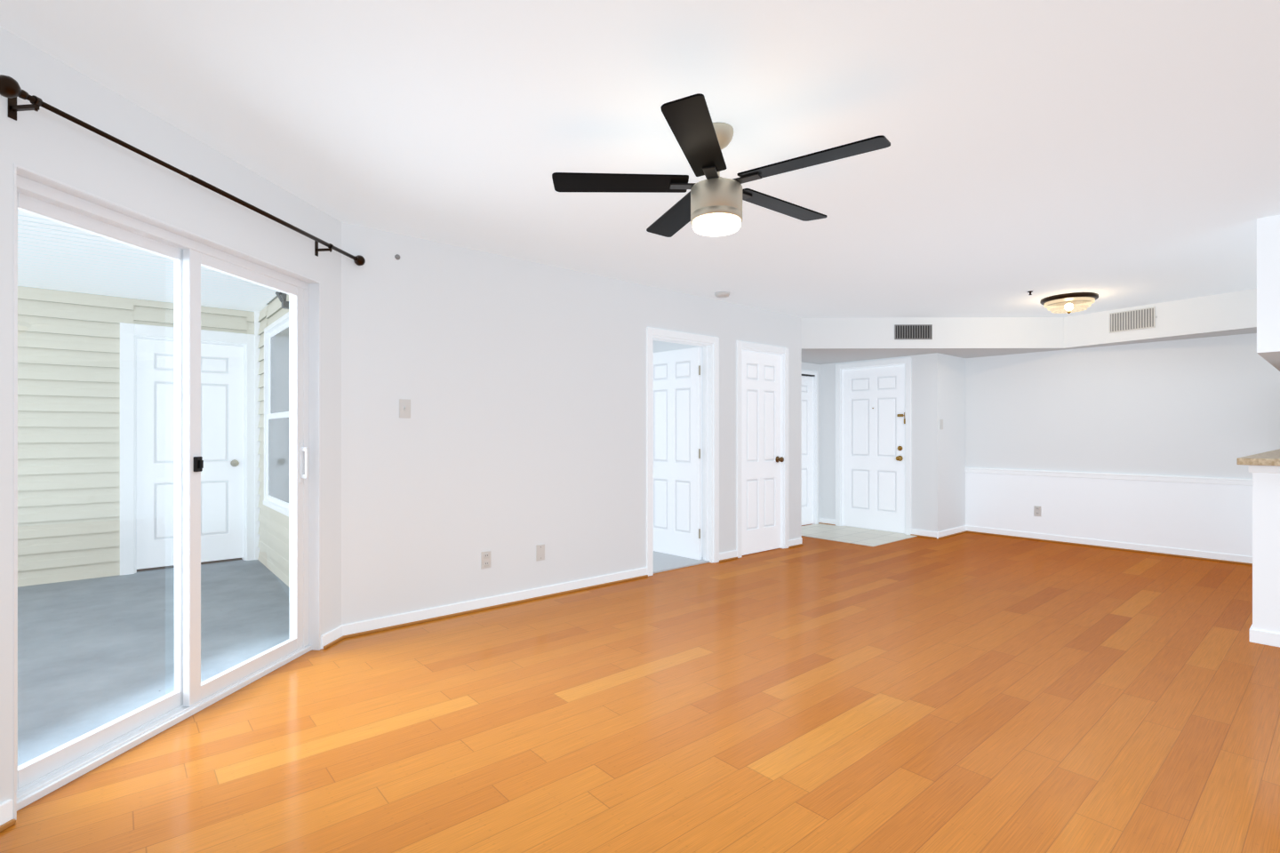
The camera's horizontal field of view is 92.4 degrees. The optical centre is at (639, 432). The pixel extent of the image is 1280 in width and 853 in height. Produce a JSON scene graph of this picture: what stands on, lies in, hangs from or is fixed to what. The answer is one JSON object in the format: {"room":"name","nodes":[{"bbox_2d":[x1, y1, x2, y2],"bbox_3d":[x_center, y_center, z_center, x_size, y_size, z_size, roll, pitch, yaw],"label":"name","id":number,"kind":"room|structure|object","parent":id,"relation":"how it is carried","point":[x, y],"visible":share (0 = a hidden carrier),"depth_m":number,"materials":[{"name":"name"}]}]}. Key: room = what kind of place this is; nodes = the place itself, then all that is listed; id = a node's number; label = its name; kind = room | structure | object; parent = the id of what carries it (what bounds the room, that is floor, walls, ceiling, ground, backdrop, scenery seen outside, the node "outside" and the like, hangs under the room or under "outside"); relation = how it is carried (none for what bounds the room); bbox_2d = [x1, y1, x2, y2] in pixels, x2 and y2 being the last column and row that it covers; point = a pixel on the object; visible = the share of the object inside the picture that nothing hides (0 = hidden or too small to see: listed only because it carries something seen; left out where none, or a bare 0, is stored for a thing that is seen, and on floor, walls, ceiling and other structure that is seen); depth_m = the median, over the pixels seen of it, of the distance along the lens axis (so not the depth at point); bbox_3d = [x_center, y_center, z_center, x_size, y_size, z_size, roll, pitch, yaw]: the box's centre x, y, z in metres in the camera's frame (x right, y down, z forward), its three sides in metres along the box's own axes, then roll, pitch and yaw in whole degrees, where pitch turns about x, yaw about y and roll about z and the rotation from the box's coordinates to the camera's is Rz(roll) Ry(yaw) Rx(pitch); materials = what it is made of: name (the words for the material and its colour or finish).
{"room":"empty living room","nodes":[
{"label":"empty living room","id":0,"kind":"room"},
{"bbox_2d":[17,286,254,587],"bbox_3d":[-5.295,0.024,4.472,4.560,2.360,0.140,0,0,-41],"label":"wall","id":1,"kind":"structure","parent":0,"point":[52,405],"depth_m":4.98,"materials":[{"name":"beige"}]},
{"bbox_2d":[120,322,255,575],"bbox_3d":[-4.041,0.139,5.537,1.000,2.130,0.155,0,0,-41],"label":"door frame","id":2,"kind":"structure","parent":1,"relation":"attached to","point":[126,419],"depth_m":5.25,"materials":[{"name":"white wood"}]},
{"bbox_2d":[136,338,243,569],"bbox_3d":[-4.018,0.181,5.510,0.776,1.985,0.114,0,0,-41],"label":"door","id":3,"kind":"structure","parent":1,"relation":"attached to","point":[227,384],"depth_m":5.57,"materials":[{"name":"white wood"}]},
{"bbox_2d":[254,311,260,559],"bbox_3d":[-3.625,0.029,5.808,0.045,2.350,0.045,0,0,-41],"label":"trim","id":4,"kind":"structure","parent":1,"relation":"attached to","point":[257,417],"depth_m":5.79,"materials":[{"name":"white wood"}]},
{"bbox_2d":[17,209,279,311],"bbox_3d":[-3.792,-1.186,2.684,4.515,0.080,4.670,0,0,-41],"label":"ceiling","id":5,"kind":"structure","parent":0,"point":[114,263],"depth_m":4.36,"materials":[{"name":"white paint"}]},
{"bbox_2d":[0,26,341,819],"bbox_3d":[-1.971,-0.016,2.323,0.150,2.440,2.620,0,0,6],"label":"wall","id":6,"kind":"structure","parent":0,"point":[50,144],"depth_m":2.32,"materials":[{"name":"white paint"}]},
{"bbox_2d":[13,163,319,819],"bbox_3d":[-1.932,0.184,2.659,0.150,2.040,1.509,0,0,6],"label":"door frame","id":7,"kind":"structure","parent":6,"relation":"attached to","point":[56,201],"depth_m":2.63,"materials":[{"name":"white plastic"}]},
{"bbox_2d":[0,625,343,831],"bbox_3d":[-1.885,1.167,2.303,0.024,0.075,2.600,0,0,6],"label":"baseboard","id":8,"kind":"structure","parent":6,"relation":"attached to","point":[332,637],"depth_m":1.88,"materials":[{"name":"white wood"}]},
{"bbox_2d":[0,74,365,265],"bbox_3d":[-1.792,-1.012,2.725,0.116,0.081,1.896,0,0,6],"label":"curtain rod","id":9,"kind":"object","parent":6,"relation":"attached to","point":[11,90],"visible":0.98,"depth_m":2.15,"materials":[{"name":"brown metal"}]},
{"bbox_2d":[257,294,289,587],"bbox_3d":[-2.705,0.024,4.769,0.040,2.360,2.820,0,0,-41],"label":"wall","id":10,"kind":"structure","parent":0,"point":[276,540],"depth_m":5.41,"materials":[{"name":"beige"}]},
{"bbox_2d":[263,312,289,517],"bbox_3d":[-2.952,-0.146,5.038,0.065,1.570,1.260,0,0,-41],"label":"window","id":11,"kind":"structure","parent":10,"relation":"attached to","point":[277,408],"depth_m":5.19,"materials":[{"name":"white glass"}]},
{"bbox_2d":[275,291,289,309],"bbox_3d":[-2.813,-1.048,4.822,0.054,0.185,0.398,0,0,-41],"label":"light","id":12,"kind":"object","parent":10,"relation":"attached to","point":[284,305],"depth_m":4.69,"materials":[{"name":"grey metal"}]},
{"bbox_2d":[341,222,801,625],"bbox_3d":[-0.043,-0.016,5.129,4.590,2.440,0.138,0,0,-41],"label":"wall","id":13,"kind":"structure","parent":0,"point":[515,439],"depth_m":4.26,"materials":[{"name":"white paint"}]},
{"bbox_2d":[480,551,490,568],"bbox_3d":[-1.051,0.869,4.192,0.072,0.116,0.009,0,0,-41],"label":"outlet","id":14,"kind":"object","parent":13,"relation":"attached to","point":[485,559],"visible":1,"depth_m":4.19,"materials":[{"name":"white plastic"}]},
{"bbox_2d":[536,544,544,560],"bbox_3d":[-0.725,0.874,4.472,0.072,0.116,0.008,0,0,-41],"label":"outlet plate","id":15,"kind":"object","parent":13,"relation":"attached to","point":[540,552],"visible":1,"depth_m":4.47,"materials":[{"name":"white plastic"}]},
{"bbox_2d":[342,537,803,638],"bbox_3d":[-0.002,1.167,5.081,4.590,0.075,0.024,0,0,-41],"label":"baseboard","id":16,"kind":"structure","parent":13,"relation":"attached to","point":[379,625],"depth_m":4.21,"materials":[{"name":"white wood"}]},
{"bbox_2d":[653,346,701,559],"bbox_3d":[0.308,0.196,6.006,0.175,2.000,0.741,0,0,-41],"label":"bedroom door","id":17,"kind":"structure","parent":13,"relation":"in","point":[676,452],"depth_m":5.95,"materials":[{"name":"white wood"}]},
{"bbox_2d":[646,327,719,576],"bbox_3d":[0.350,0.160,5.477,0.886,2.088,0.152,0,0,-41],"label":"door frame","id":18,"kind":"structure","parent":13,"relation":"attached to","point":[710,345],"depth_m":5.67,"materials":[{"name":"white wood"}]},
{"bbox_2d":[741,350,783,555],"bbox_3d":[1.232,0.196,6.161,0.658,2.000,0.105,0,0,-41],"label":"closet door","id":19,"kind":"structure","parent":13,"relation":"in","point":[762,459],"depth_m":6.17,"materials":[{"name":"white wood"}]},
{"bbox_2d":[736,340,788,558],"bbox_3d":[1.196,0.160,6.203,0.816,2.088,0.152,0,0,-41],"label":"trim","id":20,"kind":"structure","parent":13,"relation":"attached to","point":[783,352],"depth_m":6.37,"materials":[{"name":"white wood"}]},
{"bbox_2d":[0,524,1279,852],"bbox_3d":[1.431,1.254,2.110,11.900,0.100,8.800,0,0,-41],"label":"floor","id":21,"kind":"structure","parent":0,"point":[972,693],"depth_m":2.51,"materials":[{"name":"orange wood"}]},
{"bbox_2d":[0,0,1279,318],"bbox_3d":[1.404,-1.296,3.602,9.600,0.120,10.700,0,0,-41],"label":"ceiling","id":22,"kind":"structure","parent":0,"point":[1118,153],"depth_m":2.46,"materials":[{"name":"white paint"}]},
{"bbox_2d":[552,93,890,237],"bbox_3d":[0.348,-1.033,2.528,1.254,0.406,1.294,0,0,-41],"label":"ceiling fan","id":23,"kind":"object","parent":22,"relation":"hanging from","point":[711,205],"visible":1,"depth_m":2.43,"materials":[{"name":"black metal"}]},
{"bbox_2d":[714,291,729,297],"bbox_3d":[0.729,-1.218,5.434,0.136,0.036,0.136,0,0,-41],"label":"smoke detector","id":24,"kind":"object","parent":22,"relation":"attached to","point":[722,294],"visible":1,"depth_m":5.39,"materials":[{"name":"white plastic"}]},
{"bbox_2d":[1040,292,1098,313],"bbox_3d":[3.912,-1.160,5.593,0.440,0.152,0.440,0,0,-41],"label":"flush ceiling light","id":25,"kind":"object","parent":22,"relation":"attached to","point":[1068,303],"visible":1,"depth_m":5.49,"materials":[{"name":"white glass"}]},
{"bbox_2d":[653,340,703,557],"bbox_3d":[-0.352,-0.016,7.049,0.080,2.440,3.180,0,0,-41],"label":"wall","id":26,"kind":"structure","parent":0,"point":[660,347],"depth_m":5.88,"materials":[{"name":"white paint"}]},
{"bbox_2d":[653,551,709,573],"bbox_3d":[-1.556,1.198,6.026,3.180,0.012,3.365,0,0,-41],"label":"floor","id":27,"kind":"structure","parent":0,"point":[663,562],"depth_m":5.65,"materials":[{"name":"white"}]},
{"bbox_2d":[801,362,819,523],"bbox_3d":[1.783,0.139,7.693,1.720,2.130,0.120,0,0,-41],"label":"wall","id":28,"kind":"structure","parent":0,"point":[808,366],"depth_m":8.11,"materials":[{"name":"white paint"}]},
{"bbox_2d":[801,374,815,525],"bbox_3d":[1.989,0.220,7.836,0.760,1.952,0.061,0,0,-41],"label":"closet door","id":29,"kind":"structure","parent":28,"relation":"in","point":[807,450],"depth_m":8.01,"materials":[{"name":"white wood"}]},
{"bbox_2d":[801,369,817,524],"bbox_3d":[1.978,0.199,7.849,0.860,2.010,0.136,0,0,-41],"label":"trim","id":30,"kind":"structure","parent":28,"relation":"attached to","point":[815,446],"depth_m":8.06,"materials":[{"name":"white wood"}]},
{"bbox_2d":[801,523,917,546],"bbox_3d":[2.461,1.201,7.332,1.120,0.006,1.310,0,0,-41],"label":"floor","id":31,"kind":"structure","parent":0,"point":[860,536],"depth_m":7.19,"materials":[{"name":"white tile"}]},
{"bbox_2d":[819,353,927,530],"bbox_3d":[2.888,0.139,7.633,0.120,2.130,1.410,0,0,-41],"label":"wall","id":32,"kind":"structure","parent":0,"point":[918,442],"depth_m":7.19,"materials":[{"name":"white paint"}]},
{"bbox_2d":[835,357,911,535],"bbox_3d":[2.901,0.160,7.605,0.136,2.088,0.986,0,0,-41],"label":"door frame","id":33,"kind":"structure","parent":32,"relation":"attached to","point":[842,367],"depth_m":7.58,"materials":[{"name":"white wood"}]},
{"bbox_2d":[842,365,905,533],"bbox_3d":[2.879,0.196,7.577,0.114,2.000,0.840,0,0,-41],"label":"entry door","id":34,"kind":"structure","parent":32,"relation":"in","point":[874,420],"depth_m":7.58,"materials":[{"name":"white wood"}]},
{"bbox_2d":[818,518,937,538],"bbox_3d":[2.872,1.167,7.540,0.024,0.075,1.530,0,0,-41],"label":"baseboard","id":35,"kind":"structure","parent":32,"relation":"attached to","point":[916,532],"depth_m":7.12,"materials":[{"name":"white wood"}]},
{"bbox_2d":[927,352,965,532],"bbox_3d":[3.633,0.139,7.263,0.770,2.130,0.120,0,0,-41],"label":"wall","id":36,"kind":"structure","parent":0,"point":[946,449],"depth_m":7.12,"materials":[{"name":"white paint"}]},
{"bbox_2d":[940,419,943,429],"bbox_3d":[3.458,-0.096,7.029,0.072,0.116,0.009,0,0,-41],"label":"light switch","id":37,"kind":"object","parent":36,"relation":"attached to","point":[941,424],"visible":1,"depth_m":7.02,"materials":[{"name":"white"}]},
{"bbox_2d":[937,525,967,538],"bbox_3d":[3.679,1.167,7.209,0.770,0.075,0.024,0,0,-41],"label":"baseboard","id":38,"kind":"structure","parent":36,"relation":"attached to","point":[951,532],"depth_m":7.18,"materials":[{"name":"white wood"}]},
{"bbox_2d":[801,288,1256,364],"bbox_3d":[3.502,-1.076,6.447,2.510,0.340,4.510,0,0,-41],"label":"soffit","id":39,"kind":"structure","parent":0,"point":[828,340],"depth_m":6.57,"materials":[{"name":"white paint"}]},
{"bbox_2d":[894,324,932,339],"bbox_3d":[2.933,-1.081,6.579,0.400,0.160,0.014,0,0,1],"label":"ceiling vent","id":40,"kind":"object","parent":39,"relation":"in","point":[913,332],"visible":1,"depth_m":6.58,"materials":[{"name":"grey metal"}]},
{"bbox_2d":[1109,306,1156,333],"bbox_3d":[4.829,-1.106,6.020,0.020,0.200,0.392,0,0,-30],"label":"ceiling vent","id":41,"kind":"object","parent":39,"relation":"in","point":[1133,320],"visible":1,"depth_m":6.01,"materials":[{"name":"white metal"}]},
{"bbox_2d":[965,333,1279,479],"bbox_3d":[6.056,-0.016,5.120,0.120,2.440,6.530,0,0,-41],"label":"wall","id":42,"kind":"structure","parent":0,"point":[1204,407],"depth_m":6.27,"materials":[{"name":"white paint"}]},
{"bbox_2d":[1033,505,1040,516],"bbox_3d":[4.458,0.879,6.878,0.009,0.116,0.072,0,0,-41],"label":"outlet","id":43,"kind":"object","parent":42,"relation":"attached to","point":[1036,510],"visible":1,"depth_m":6.88,"materials":[{"name":"white plastic"}]},
{"bbox_2d":[964,467,1252,556],"bbox_3d":[6.039,0.814,5.026,0.028,0.780,6.410,0,0,-41],"label":"wainscoting","id":44,"kind":"structure","parent":42,"relation":"attached to","point":[1205,515],"depth_m":6.32,"materials":[{"name":"white paint"}]},
{"bbox_2d":[966,525,1252,565],"bbox_3d":[4.837,1.167,6.432,0.024,0.075,2.710,0,0,-41],"label":"baseboard","id":45,"kind":"structure","parent":42,"relation":"attached to","point":[1186,553],"depth_m":6.31,"materials":[{"name":"white wood"}]},
{"bbox_2d":[1248,464,1279,647],"bbox_3d":[4.665,0.694,4.411,2.915,1.020,0.175,0,0,-41],"label":"wall","id":46,"kind":"structure","parent":0,"point":[1265,628],"depth_m":3.48,"materials":[{"name":"white paint"}]},
{"bbox_2d":[1236,448,1279,465],"bbox_3d":[4.744,0.164,4.245,3.010,0.039,0.610,0,0,-41],"label":"countertop","id":47,"kind":"structure","parent":46,"relation":"on","point":[1271,458],"depth_m":3.48,"materials":[{"name":"stone"}]},
{"bbox_2d":[1256,214,1279,371],"bbox_3d":[4.847,-0.849,4.241,2.860,0.775,0.610,0,0,-41],"label":"wall","id":48,"kind":"structure","parent":0,"point":[1268,289],"depth_m":3.51,"materials":[{"name":"white paint"}]},
{"label":"outside","id":49,"kind":"structure","parent":0,"visible":0},
{"bbox_2d":[17,560,289,766],"bbox_3d":[-3.792,1.252,2.684,4.515,0.104,4.670,0,0,-41],"label":"floor","id":50,"kind":"structure","parent":49,"point":[32,611],"depth_m":3.58,"materials":[{"name":"concrete"}]}
]}

